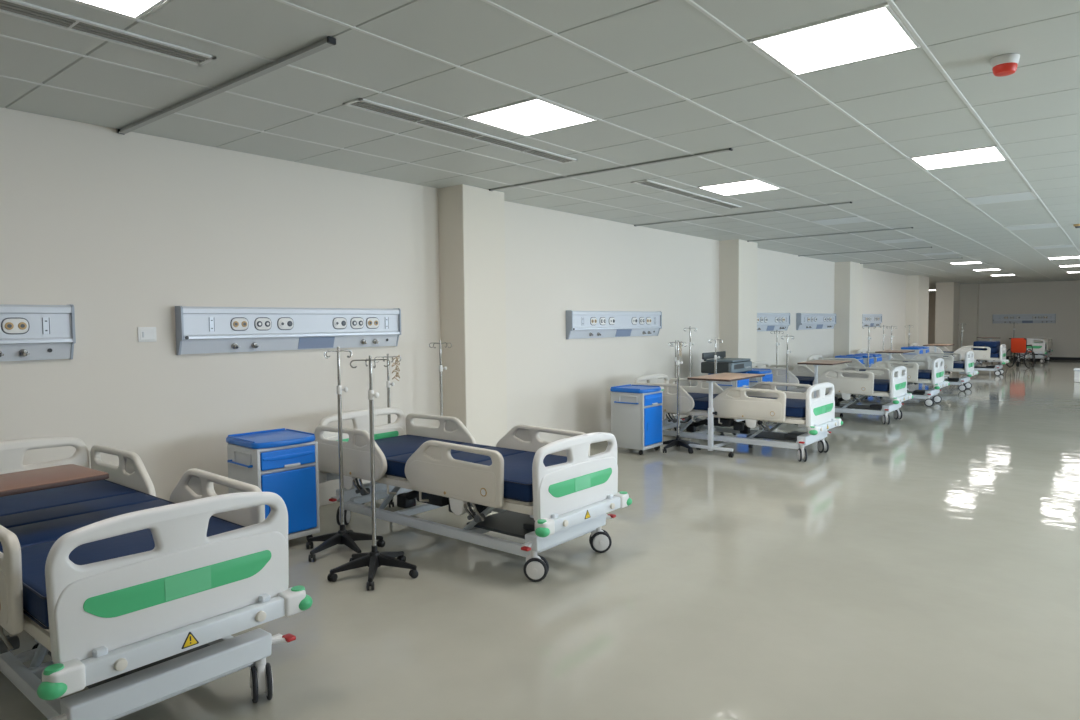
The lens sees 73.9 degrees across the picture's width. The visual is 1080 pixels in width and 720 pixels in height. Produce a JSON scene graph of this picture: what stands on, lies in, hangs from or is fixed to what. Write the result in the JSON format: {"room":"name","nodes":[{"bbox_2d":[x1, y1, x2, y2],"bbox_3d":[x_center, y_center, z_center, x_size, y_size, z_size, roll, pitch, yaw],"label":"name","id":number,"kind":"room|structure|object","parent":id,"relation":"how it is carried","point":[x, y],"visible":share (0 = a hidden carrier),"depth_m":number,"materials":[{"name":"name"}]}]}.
{"room":"hospital room","nodes":[
{"label":"hospital room","id":0,"kind":"room"},
{"bbox_2d":[0,107,935,505],"bbox_3d":[6.808,-1.064,19.339,3.200,3.130,45.800,2,4,39],"label":"wall","id":1,"kind":"structure","parent":0,"point":[126,230],"depth_m":5.87,"materials":[{"name":"paint"}]},
{"bbox_2d":[0,304,75,361],"bbox_3d":[-3.711,-0.135,3.909,0.098,0.358,2.050,2,4,39],"label":"panel","id":2,"kind":"object","parent":1,"relation":"attached to","point":[27,332],"visible":1,"depth_m":4.53,"materials":[{"name":"silver metal"}]},
{"bbox_2d":[5,322,13,329],"bbox_3d":[-3.256,-0.209,4.403,0.008,0.047,0.047,2,4,39],"label":"outlet","id":3,"kind":"object","parent":2,"relation":"attached to","point":[8,325],"depth_m":4.40,"materials":[{"name":"brown"}]},
{"bbox_2d":[18,322,26,329],"bbox_3d":[-3.213,-0.212,4.455,0.008,0.047,0.047,2,4,39],"label":"outlet","id":4,"kind":"object","parent":2,"relation":"attached to","point":[21,325],"depth_m":4.45,"materials":[{"name":"brown"}]},
{"bbox_2d":[19,349,29,356],"bbox_3d":[-3.221,-0.045,4.483,0.053,0.049,0.049,2,4,39],"label":"outlet","id":5,"kind":"object","parent":2,"relation":"attached to","point":[22,352],"depth_m":4.48,"materials":[{"name":"silver metal"}]},
{"bbox_2d":[42,318,50,333],"bbox_3d":[-3.138,-0.217,4.561,0.008,0.105,0.045,2,4,39],"label":"switch plate","id":6,"kind":"object","parent":2,"relation":"attached to","point":[46,322],"depth_m":4.56,"materials":[{"name":"white plastic"}]},
{"bbox_2d":[137,327,156,341],"bbox_3d":[-2.792,-0.181,5.100,0.016,0.105,0.125,2,4,39],"label":"wall plate","id":7,"kind":"object","parent":1,"relation":"attached to","point":[145,334],"visible":1,"depth_m":5.10,"materials":[{"name":"white plastic"}]},
{"bbox_2d":[175,306,400,354],"bbox_3d":[-1.988,-0.262,6.010,0.098,0.358,2.030,2,4,39],"label":"panel","id":8,"kind":"object","parent":1,"relation":"attached to","point":[199,330],"visible":1,"depth_m":5.83,"materials":[{"name":"silver metal"}]},
{"bbox_2d":[209,317,214,331],"bbox_3d":[-2.462,-0.267,5.386,0.008,0.105,0.045,2,4,39],"label":"switch plate","id":9,"kind":"object","parent":8,"relation":"attached to","point":[211,319],"depth_m":5.38,"materials":[{"name":"white plastic"}]},
{"bbox_2d":[231,343,238,348],"bbox_3d":[-2.352,-0.109,5.543,0.053,0.049,0.049,2,4,39],"label":"outlet","id":10,"kind":"object","parent":8,"relation":"attached to","point":[233,345],"depth_m":5.54,"materials":[{"name":"silver metal"}]},
{"bbox_2d":[233,321,238,326],"bbox_3d":[-2.338,-0.276,5.521,0.008,0.047,0.047,2,4,39],"label":"outlet","id":11,"kind":"object","parent":8,"relation":"attached to","point":[235,323],"depth_m":5.52,"materials":[{"name":"brown plastic"}]},
{"bbox_2d":[251,342,258,347],"bbox_3d":[-2.249,-0.116,5.669,0.053,0.049,0.049,2,4,39],"label":"outlet","id":12,"kind":"object","parent":8,"relation":"attached to","point":[253,344],"depth_m":5.66,"materials":[{"name":"silver metal"}]},
{"bbox_2d":[385,317,388,328],"bbox_3d":[-1.420,-0.343,6.656,0.008,0.105,0.045,2,4,39],"label":"switch plate","id":13,"kind":"object","parent":8,"relation":"attached to","point":[386,318],"depth_m":6.65,"materials":[{"name":"white plastic"}]},
{"bbox_2d":[438,184,506,446],"bbox_3d":[-0.690,-0.268,7.417,0.370,2.950,0.610,2,4,39],"label":"column","id":14,"kind":"structure","parent":1,"relation":"attached to","point":[471,218],"depth_m":7.21,"materials":[{"name":"white paint"}]},
{"bbox_2d":[566,310,661,338],"bbox_3d":[1.055,-0.485,9.721,0.098,0.358,2.200,2,4,39],"label":"panel","id":15,"kind":"object","parent":1,"relation":"attached to","point":[579,324],"visible":1,"depth_m":9.56,"materials":[{"name":"silver metal"}]},
{"bbox_2d":[719,239,757,366],"bbox_3d":[3.430,-0.570,12.442,0.370,2.950,0.780,2,4,39],"label":"column","id":16,"kind":"structure","parent":1,"relation":"attached to","point":[737,258],"depth_m":12.15,"materials":[{"name":"white paint"}]},
{"bbox_2d":[757,313,789,331],"bbox_3d":[4.374,-0.729,13.769,0.098,0.358,2.080,2,4,39],"label":"panel","id":17,"kind":"object","parent":1,"relation":"attached to","point":[765,321],"visible":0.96,"depth_m":13.91,"materials":[{"name":"silver metal"}]},
{"bbox_2d":[796,313,835,329],"bbox_3d":[6.170,-0.861,15.959,0.098,0.358,2.350,2,4,39],"label":"panel","id":18,"kind":"object","parent":1,"relation":"attached to","point":[804,321],"visible":1,"depth_m":15.77,"materials":[{"name":"silver metal"}]},
{"bbox_2d":[834,261,862,357],"bbox_3d":[7.440,-0.865,17.331,0.370,2.950,1.040,2,4,39],"label":"column","id":19,"kind":"structure","parent":1,"relation":"attached to","point":[848,297],"depth_m":16.95,"materials":[{"name":"white paint"}]},
{"bbox_2d":[862,314,881,326],"bbox_3d":[8.877,-1.060,19.261,0.098,0.358,1.900,2,4,39],"label":"panel","id":20,"kind":"object","parent":1,"relation":"attached to","point":[873,320],"visible":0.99,"depth_m":19.27,"materials":[{"name":"silver metal"}]},
{"bbox_2d":[905,275,928,346],"bbox_3d":[12.070,-1.205,22.978,0.370,2.950,1.500,2,4,39],"label":"column","id":21,"kind":"structure","parent":1,"relation":"attached to","point":[917,286],"depth_m":22.43,"materials":[{"name":"white paint"}]},
{"bbox_2d":[935,282,959,351],"bbox_3d":[15.559,-1.471,27.415,0.600,2.950,1.200,2,4,39],"label":"column","id":22,"kind":"structure","parent":1,"relation":"attached to","point":[947,293],"depth_m":26.96,"materials":[{"name":"white paint"}]},
{"bbox_2d":[0,359,1079,719],"bbox_3d":[10.396,0.675,16.372,13.400,0.100,46.000,2,4,39],"label":"floor","id":23,"kind":"structure","parent":0,"point":[925,564],"depth_m":4.06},
{"bbox_2d":[0,464,108,662],"bbox_3d":[-2.449,0.993,3.090,0.562,0.897,0.980,2,4,36],"label":"table","id":24,"kind":"object","parent":23,"relation":"on","point":[14,483],"visible":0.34,"depth_m":3.25,"materials":[{"name":"brown wood"}]},
{"bbox_2d":[0,437,312,719],"bbox_3d":[-2.184,0.956,3.389,2.425,0.934,0.983,2,4,39],"label":"hospital bed","id":25,"kind":"object","parent":23,"relation":"on","point":[135,598],"visible":0.99,"depth_m":2.71,"materials":[{"name":"white paint"}]},
{"bbox_2d":[226,428,319,539],"bbox_3d":[-1.924,0.932,5.193,0.487,0.791,0.522,2,4,42],"label":"base cabinet","id":26,"kind":"object","parent":23,"relation":"on","point":[282,462],"visible":0.81,"depth_m":5.06,"materials":[{"name":"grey plastic"}]},
{"bbox_2d":[306,347,384,561],"bbox_3d":[-1.378,0.620,4.981,0.556,1.425,0.524,-1,3,-4],"label":"stand","id":27,"kind":"object","parent":23,"relation":"on","point":[343,536],"visible":0.85,"depth_m":4.95,"materials":[{"name":"black plastic"}]},
{"bbox_2d":[327,355,417,589],"bbox_3d":[-1.035,0.662,4.501,0.556,1.385,0.524,1,3,28],"label":"stand","id":28,"kind":"object","parent":23,"relation":"on","point":[373,559],"visible":1,"depth_m":4.46,"materials":[{"name":"black plastic"}]},
{"bbox_2d":[363,354,416,507],"bbox_3d":[-1.334,0.600,6.412,0.556,1.315,0.524,1,3,22],"label":"stand","id":29,"kind":"object","parent":23,"relation":"on","point":[388,383],"visible":0.34,"depth_m":6.36,"materials":[{"name":"silver plastic"}]},
{"bbox_2d":[392,355,399,380],"bbox_3d":[-1.286,0.071,6.404,0.072,0.236,0.082,2,4,39],"label":"tubing","id":30,"kind":"object","parent":29,"relation":"hanging from","point":[396,358],"visible":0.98,"depth_m":6.40,"materials":[{"name":"beige"}]},
{"bbox_2d":[429,340,451,415],"bbox_3d":[-0.948,0.518,6.898,0.556,1.420,0.524,-1,3,-12],"label":"stand","id":31,"kind":"object","parent":23,"relation":"on","point":[441,368],"visible":0.2,"depth_m":6.85,"materials":[{"name":"silver metal"}]},
{"bbox_2d":[315,407,631,581],"bbox_3d":[-0.604,0.874,5.286,2.425,0.869,0.983,2,4,39],"label":"hospital bed","id":32,"kind":"object","parent":23,"relation":"on","point":[571,491],"visible":0.95,"depth_m":4.81,"materials":[{"name":"white paint"}]},
{"bbox_2d":[610,384,662,454],"bbox_3d":[1.183,0.717,8.731,0.487,0.791,0.522,2,4,39],"label":"base cabinet","id":33,"kind":"object","parent":23,"relation":"on","point":[636,410],"visible":0.97,"depth_m":8.56,"materials":[{"name":"grey plastic"}]},
{"bbox_2d":[668,340,685,428],"bbox_3d":[1.984,0.364,10.436,0.556,1.300,0.524,1,4,34],"label":"stand","id":34,"kind":"object","parent":23,"relation":"on","point":[675,359],"visible":0.18,"depth_m":10.39,"materials":[{"name":"silver metal"}]},
{"bbox_2d":[658,340,700,453],"bbox_3d":[1.689,0.433,8.764,0.556,1.345,0.524,0,3,11],"label":"stand","id":35,"kind":"object","parent":23,"relation":"on","point":[678,441],"visible":0.87,"depth_m":8.72,"materials":[{"name":"silver metal"}]},
{"bbox_2d":[680,326,707,424],"bbox_3d":[2.261,0.243,10.796,0.556,1.500,0.524,0,3,16],"label":"stand","id":36,"kind":"object","parent":23,"relation":"on","point":[687,419],"visible":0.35,"depth_m":10.75,"materials":[{"name":"silver metal"}]},
{"bbox_2d":[697,338,735,435],"bbox_3d":[2.442,0.363,9.957,0.556,1.345,0.524,1,3,28],"label":"stand","id":37,"kind":"object","parent":23,"relation":"on","point":[715,355],"visible":0.43,"depth_m":9.91,"materials":[{"name":"silver metal"}]},
{"bbox_2d":[687,373,764,457],"bbox_3d":[2.281,0.646,8.758,0.562,0.907,1.000,2,4,40],"label":"table","id":38,"kind":"object","parent":23,"relation":"on","point":[727,377],"visible":0.77,"depth_m":8.43,"materials":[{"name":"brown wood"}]},
{"bbox_2d":[708,372,748,422],"bbox_3d":[2.892,0.583,10.972,0.487,0.791,0.522,2,4,39],"label":"base cabinet","id":39,"kind":"object","parent":23,"relation":"on","point":[744,383],"visible":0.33,"depth_m":10.76,"materials":[{"name":"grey plastic"}]},
{"bbox_2d":[701,351,751,373],"bbox_3d":[2.854,0.034,10.970,0.503,0.305,0.800,2,4,39],"label":"machine","id":40,"kind":"object","parent":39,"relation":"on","point":[724,365],"visible":0.94,"depth_m":10.77,"materials":[{"name":"grey plastic"}]},
{"bbox_2d":[634,374,842,461],"bbox_3d":[2.361,0.657,8.901,2.425,0.869,0.983,2,4,39],"label":"hospital bed","id":41,"kind":"object","parent":23,"relation":"on","point":[761,403],"visible":0.8,"depth_m":8.45,"materials":[{"name":"grey plastic"}]},
{"bbox_2d":[747,369,772,387],"bbox_3d":[3.455,0.545,11.596,0.487,0.791,0.522,2,4,39],"label":"base cabinet","id":42,"kind":"object","parent":23,"relation":"on","point":[768,377],"visible":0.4,"depth_m":11.37,"materials":[{"name":"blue plastic"}]},
{"bbox_2d":[770,330,783,367],"bbox_3d":[4.425,0.135,13.427,0.556,1.400,0.524,0,3,5],"label":"stand","id":43,"kind":"object","parent":23,"relation":"on","point":[776,331],"visible":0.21,"depth_m":13.38,"materials":[{"name":"silver metal"}]},
{"bbox_2d":[773,334,805,424],"bbox_3d":[3.814,0.284,11.066,0.556,1.360,0.524,1,3,22],"label":"stand","id":44,"kind":"object","parent":23,"relation":"on","point":[787,336],"visible":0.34,"depth_m":11.02,"materials":[{"name":"silver metal"}]},
{"bbox_2d":[797,360,851,419],"bbox_3d":[4.572,0.480,11.518,0.562,0.907,1.000,2,4,39],"label":"table","id":45,"kind":"object","parent":23,"relation":"on","point":[816,363],"visible":0.4,"depth_m":11.23,"materials":[{"name":"white paint"}]},
{"bbox_2d":[752,361,912,423],"bbox_3d":[4.634,0.490,11.674,2.425,0.869,0.983,2,4,39],"label":"hospital bed","id":46,"kind":"object","parent":23,"relation":"on","point":[849,382],"visible":0.56,"depth_m":11.11,"materials":[{"name":"grey plastic"}]},
{"bbox_2d":[835,355,862,363],"bbox_3d":[6.704,0.306,15.558,0.487,0.791,0.522,2,4,39],"label":"base cabinet","id":47,"kind":"object","parent":23,"relation":"on","point":[859,358],"visible":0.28,"depth_m":15.43,"materials":[{"name":"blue plastic"}]},
{"bbox_2d":[846,354,873,366],"bbox_3d":[7.131,0.280,15.984,0.487,0.791,0.522,2,4,39],"label":"base cabinet","id":48,"kind":"object","parent":23,"relation":"on","point":[865,357],"visible":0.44,"depth_m":15.76,"materials":[{"name":"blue plastic"}]},
{"bbox_2d":[853,325,882,398],"bbox_3d":[6.600,0.026,14.443,0.556,1.470,0.524,-1,3,-6],"label":"stand","id":49,"kind":"object","parent":23,"relation":"on","point":[869,338],"visible":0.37,"depth_m":14.39,"materials":[{"name":"silver metal"}]},
{"bbox_2d":[859,353,881,362],"bbox_3d":[7.497,0.256,16.368,0.487,0.791,0.522,2,4,39],"label":"base cabinet","id":50,"kind":"object","parent":23,"relation":"on","point":[877,357],"visible":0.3,"depth_m":16.16,"materials":[{"name":"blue plastic"}]},
{"bbox_2d":[807,355,949,406],"bbox_3d":[6.425,0.361,13.810,2.425,0.869,0.983,2,4,39],"label":"hospital bed","id":51,"kind":"object","parent":23,"relation":"on","point":[916,373],"visible":0.59,"depth_m":13.24,"materials":[{"name":"grey plastic"}]},
{"bbox_2d":[886,326,896,349],"bbox_3d":[8.572,-0.130,17.520,0.556,1.420,0.524,0,3,11],"label":"stand","id":52,"kind":"object","parent":23,"relation":"on","point":[891,326],"visible":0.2,"depth_m":17.47,"materials":[{"name":"silver metal"}]},
{"bbox_2d":[875,350,914,390],"bbox_3d":[7.486,0.263,15.135,0.562,0.907,1.000,2,4,39],"label":"table","id":53,"kind":"object","parent":23,"relation":"on","point":[889,352],"visible":0.3,"depth_m":14.87,"materials":[{"name":"white paint"}]},
{"bbox_2d":[901,347,922,358],"bbox_3d":[10.362,0.039,19.987,0.487,0.791,0.522,2,4,39],"label":"base cabinet","id":54,"kind":"object","parent":23,"relation":"on","point":[918,350],"visible":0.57,"depth_m":19.81,"materials":[{"name":"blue plastic"}]},
{"bbox_2d":[857,349,978,390],"bbox_3d":[8.583,0.201,16.458,2.425,0.869,0.983,2,4,39],"label":"hospital bed","id":55,"kind":"object","parent":23,"relation":"on","point":[951,364],"visible":0.51,"depth_m":15.83,"materials":[{"name":"grey plastic"}]},
{"bbox_2d":[909,346,928,353],"bbox_3d":[10.773,0.012,20.425,0.487,0.791,0.522,2,4,39],"label":"base cabinet","id":56,"kind":"object","parent":23,"relation":"on","point":[925,349],"visible":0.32,"depth_m":20.19,"materials":[{"name":"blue plastic"}]},
{"bbox_2d":[923,344,953,378],"bbox_3d":[10.336,0.053,18.611,0.562,0.907,1.000,2,4,39],"label":"table","id":57,"kind":"object","parent":23,"relation":"on","point":[934,345],"visible":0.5,"depth_m":18.34,"materials":[{"name":"white paint"}]},
{"bbox_2d":[910,343,1009,375],"bbox_3d":[11.930,-0.043,20.509,2.425,0.869,0.983,2,4,39],"label":"hospital bed","id":58,"kind":"object","parent":23,"relation":"on","point":[980,356],"visible":0.51,"depth_m":19.83,"materials":[{"name":"grey plastic"}]},
{"bbox_2d":[973,341,999,352],"bbox_3d":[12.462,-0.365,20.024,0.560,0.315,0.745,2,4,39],"label":"mattress","id":59,"kind":"object","parent":58,"relation":"on","point":[994,345],"visible":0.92,"depth_m":19.77,"materials":[{"name":"blue fabric"}]},
{"bbox_2d":[977,337,999,363],"bbox_3d":[15.712,-0.341,25.159,0.562,0.907,1.000,1,3,22],"label":"table","id":60,"kind":"object","parent":23,"relation":"on","point":[990,338],"visible":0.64,"depth_m":24.85,"materials":[{"name":"white paint"}]},
{"bbox_2d":[1006,338,1035,367],"bbox_3d":[15.335,-0.231,22.818,0.905,0.941,0.626,-2,3,-31],"label":"wheelchair","id":61,"kind":"object","parent":23,"relation":"on","point":[1018,345],"visible":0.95,"depth_m":22.70,"materials":[{"name":"red"}]},
{"bbox_2d":[1016,337,1052,362],"bbox_3d":[17.802,-0.380,25.888,0.983,0.869,2.425,2,4,39],"label":"hospital bed","id":62,"kind":"object","parent":23,"relation":"on","point":[1041,347],"visible":0.67,"depth_m":24.99,"materials":[{"name":"grey plastic"}]},
{"bbox_2d":[1073,368,1079,381],"bbox_3d":[13.358,0.377,17.421,0.640,0.330,0.460,2,4,39],"label":"storage box","id":63,"kind":"object","parent":23,"relation":"on","point":[1076,370],"visible":1,"depth_m":17.42,"materials":[{"name":"white plastic"}]},
{"bbox_2d":[0,0,1079,292],"bbox_3d":[10.273,-2.364,16.096,13.400,0.140,45.900,2,4,39],"label":"ceiling","id":64,"kind":"structure","parent":0,"point":[1033,112],"depth_m":4.41,"materials":[{"name":"tile"}]},
{"bbox_2d":[0,0,215,65],"bbox_3d":[-2.463,-1.468,2.727,0.170,0.012,2.430,2,4,39],"label":"ceiling vent","id":65,"kind":"object","parent":64,"relation":"in","point":[16,8],"visible":1,"depth_m":3.28,"materials":[{"name":"white metal"}]},
{"bbox_2d":[73,0,165,18],"bbox_3d":[-1.730,-1.494,2.714,0.624,0.041,0.630,2,4,39],"label":"ceiling light","id":66,"kind":"object","parent":64,"relation":"attached to","point":[135,9],"visible":1,"depth_m":3.02,"materials":[{"name":"white plastic"}]},
{"bbox_2d":[117,36,335,134],"bbox_3d":[-1.931,-1.537,4.158,2.468,0.030,0.044,2,4,39],"label":"track","id":67,"kind":"object","parent":64,"relation":"attached to","point":[330,41],"visible":1,"depth_m":3.93,"materials":[{"name":"silver metal"}]},
{"bbox_2d":[343,98,577,163],"bbox_3d":[-0.446,-1.616,5.188,0.170,0.012,2.200,2,4,39],"label":"ceiling vent","id":68,"kind":"object","parent":64,"relation":"in","point":[359,103],"visible":1,"depth_m":4.97,"materials":[{"name":"white metal"}]},
{"bbox_2d":[464,97,596,135],"bbox_3d":[-0.058,-1.617,4.753,0.624,0.041,0.630,2,4,39],"label":"ceiling light","id":69,"kind":"object","parent":64,"relation":"attached to","point":[534,115],"visible":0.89,"depth_m":4.71,"materials":[{"name":"white plastic"}]},
{"bbox_2d":[0,0,1079,283],"bbox_3d":[8.915,-2.047,11.597,8.472,0.012,36.600,2,4,39],"label":"grid","id":70,"kind":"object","parent":64,"relation":"attached to","point":[891,3],"depth_m":4.41,"materials":[{"name":"white metal"}]},
{"bbox_2d":[489,148,732,190],"bbox_3d":[0.500,-1.688,6.453,2.598,0.016,0.044,2,4,39],"label":"track","id":71,"kind":"object","parent":64,"relation":"attached to","point":[729,149],"visible":1,"depth_m":6.28,"materials":[{"name":"silver metal"}]},
{"bbox_2d":[631,179,741,208],"bbox_3d":[1.645,-1.770,7.737,0.170,0.012,2.200,2,4,39],"label":"ceiling vent","id":72,"kind":"object","parent":64,"relation":"in","point":[647,183],"visible":1,"depth_m":7.58,"materials":[{"name":"white metal"}]},
{"bbox_2d":[697,179,780,195],"bbox_3d":[2.032,-1.770,7.302,0.624,0.041,0.630,2,4,39],"label":"ceiling light","id":73,"kind":"object","parent":64,"relation":"attached to","point":[751,185],"visible":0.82,"depth_m":7.27,"materials":[{"name":"white plastic"}]},
{"bbox_2d":[634,202,851,225],"bbox_3d":[2.457,-1.848,9.163,2.908,0.016,0.044,2,4,39],"label":"track","id":74,"kind":"object","parent":64,"relation":"attached to","point":[844,202],"visible":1,"depth_m":9.01,"materials":[{"name":"silver metal"}]},
{"bbox_2d":[747,227,912,241],"bbox_3d":[4.516,-1.984,11.389,2.548,0.016,0.044,2,4,39],"label":"track","id":75,"kind":"object","parent":64,"relation":"attached to","point":[908,227],"visible":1,"depth_m":11.29,"materials":[{"name":"silver metal"}]},
{"bbox_2d":[749,2,920,75],"bbox_3d":[1.451,-1.566,3.519,0.624,0.041,0.630,2,4,39],"label":"ceiling light","id":76,"kind":"object","parent":64,"relation":"attached to","point":[875,31],"visible":0.85,"depth_m":3.47,"materials":[{"name":"white plastic"}]},
{"bbox_2d":[810,216,870,225],"bbox_3d":[4.122,-1.923,9.851,0.624,0.041,0.630,2,4,39],"label":"ceiling light","id":77,"kind":"object","parent":64,"relation":"attached to","point":[855,219],"visible":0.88,"depth_m":9.83,"materials":[{"name":"white plastic"}]},
{"bbox_2d":[800,247,931,255],"bbox_3d":[6.407,-2.155,14.295,2.508,0.016,0.044,2,4,39],"label":"track","id":78,"kind":"object","parent":64,"relation":"attached to","point":[921,247],"visible":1,"depth_m":14.20,"materials":[{"name":"silver metal"}]},
{"bbox_2d":[876,238,922,243],"bbox_3d":[6.213,-2.077,12.400,0.624,0.041,0.630,2,4,39],"label":"ceiling light","id":79,"kind":"object","parent":64,"relation":"attached to","point":[902,240],"visible":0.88,"depth_m":12.35,"materials":[{"name":"white plastic"}]},
{"bbox_2d":[860,258,958,263],"bbox_3d":[8.573,-2.299,16.653,2.148,0.016,0.044,2,4,39],"label":"track","id":80,"kind":"object","parent":64,"relation":"attached to","point":[946,258],"visible":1,"depth_m":16.60,"materials":[{"name":"silver metal"}]},
{"bbox_2d":[920,252,957,255],"bbox_3d":[8.303,-2.230,14.949,0.624,0.041,0.630,2,4,39],"label":"ceiling light","id":81,"kind":"object","parent":64,"relation":"attached to","point":[936,253],"visible":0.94,"depth_m":14.88,"materials":[{"name":"white plastic"}]},
{"bbox_2d":[909,145,1006,169],"bbox_3d":[3.541,-1.719,6.068,0.624,0.041,0.630,2,4,39],"label":"ceiling light","id":82,"kind":"object","parent":64,"relation":"attached to","point":[989,153],"visible":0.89,"depth_m":6.03,"materials":[{"name":"white plastic"}]},
{"bbox_2d":[951,261,981,264],"bbox_3d":[10.393,-2.384,17.498,0.624,0.041,0.630,2,4,39],"label":"ceiling light","id":83,"kind":"object","parent":64,"relation":"attached to","point":[974,262],"visible":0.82,"depth_m":17.36,"materials":[{"name":"white plastic"}]},
{"bbox_2d":[952,262,980,263],"bbox_3d":[10.393,-2.370,17.499,0.594,0.012,0.600,2,4,39],"label":"diffuser","id":84,"kind":"object","parent":83,"relation":"attached to","point":[955,262],"depth_m":17.37,"materials":[{"name":"white plastic"}]},
{"bbox_2d":[974,269,1000,270],"bbox_3d":[12.483,-2.537,20.047,0.624,0.041,0.630,2,4,39],"label":"ceiling light","id":85,"kind":"object","parent":64,"relation":"attached to","point":[977,269],"visible":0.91,"depth_m":19.93,"materials":[{"name":"white plastic"}]},
{"bbox_2d":[965,191,1037,204],"bbox_3d":[5.213,-1.842,8.107,0.624,0.041,0.630,2,4,39],"label":"ceiling light","id":86,"kind":"object","parent":64,"relation":"attached to","point":[1028,195],"visible":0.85,"depth_m":8.08,"materials":[{"name":"white plastic"}]},
{"bbox_2d":[990,53,1019,76],"bbox_3d":[2.415,-1.528,3.727,0.130,0.085,0.130,2,4,39],"label":"fire alarm","id":87,"kind":"object","parent":64,"relation":"attached to","point":[1005,64],"visible":1,"depth_m":3.69,"materials":[{"name":"white"}]},
{"bbox_2d":[1004,222,1058,230],"bbox_3d":[7.303,-1.996,10.656,0.624,0.041,0.630,2,4,39],"label":"ceiling light","id":88,"kind":"object","parent":64,"relation":"attached to","point":[1042,225],"visible":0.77,"depth_m":10.62,"materials":[{"name":"white plastic"}]},
{"bbox_2d":[1033,244,1073,248],"bbox_3d":[9.812,-2.180,13.715,0.624,0.041,0.630,2,4,39],"label":"ceiling light","id":89,"kind":"object","parent":64,"relation":"attached to","point":[1067,245],"visible":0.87,"depth_m":13.64,"materials":[{"name":"white plastic"}]},
{"bbox_2d":[1048,256,1079,259],"bbox_3d":[11.902,-2.333,16.264,0.624,0.041,0.630,2,4,39],"label":"ceiling light","id":90,"kind":"object","parent":64,"relation":"attached to","point":[1069,257],"visible":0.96,"depth_m":16.17,"materials":[{"name":"white plastic"}]},
{"bbox_2d":[1059,265,1079,266],"bbox_3d":[13.992,-2.487,18.813,0.624,0.041,0.630,2,4,39],"label":"ceiling light","id":91,"kind":"object","parent":64,"relation":"attached to","point":[1063,265],"visible":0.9,"depth_m":18.83,"materials":[{"name":"white plastic"}]},
{"bbox_2d":[978,280,1079,357],"bbox_3d":[20.501,-1.540,25.948,10.000,3.130,0.200,2,4,39],"label":"wall","id":92,"kind":"structure","parent":0,"point":[1060,298],"depth_m":27.21,"materials":[{"name":"paint"}]},
{"bbox_2d":[958,284,979,348],"bbox_3d":[16.907,-1.541,28.507,0.850,2.950,0.500,2,4,39],"label":"column","id":93,"kind":"structure","parent":92,"relation":"attached to","point":[969,293],"depth_m":28.22,"materials":[{"name":"white paint"}]},
{"bbox_2d":[993,314,1055,322],"bbox_3d":[18.471,-1.578,27.415,2.000,0.358,0.098,2,4,39],"label":"panel","id":94,"kind":"object","parent":92,"relation":"attached to","point":[997,318],"visible":1,"depth_m":27.37,"materials":[{"name":"silver metal"}]},
{"bbox_2d":[1006,356,1079,359],"bbox_3d":[20.755,-0.012,25.690,8.700,0.100,0.020,2,4,39],"label":"baseboard","id":95,"kind":"structure","parent":92,"relation":"attached to","point":[1051,358],"depth_m":26.73,"materials":[{"name":"black"}]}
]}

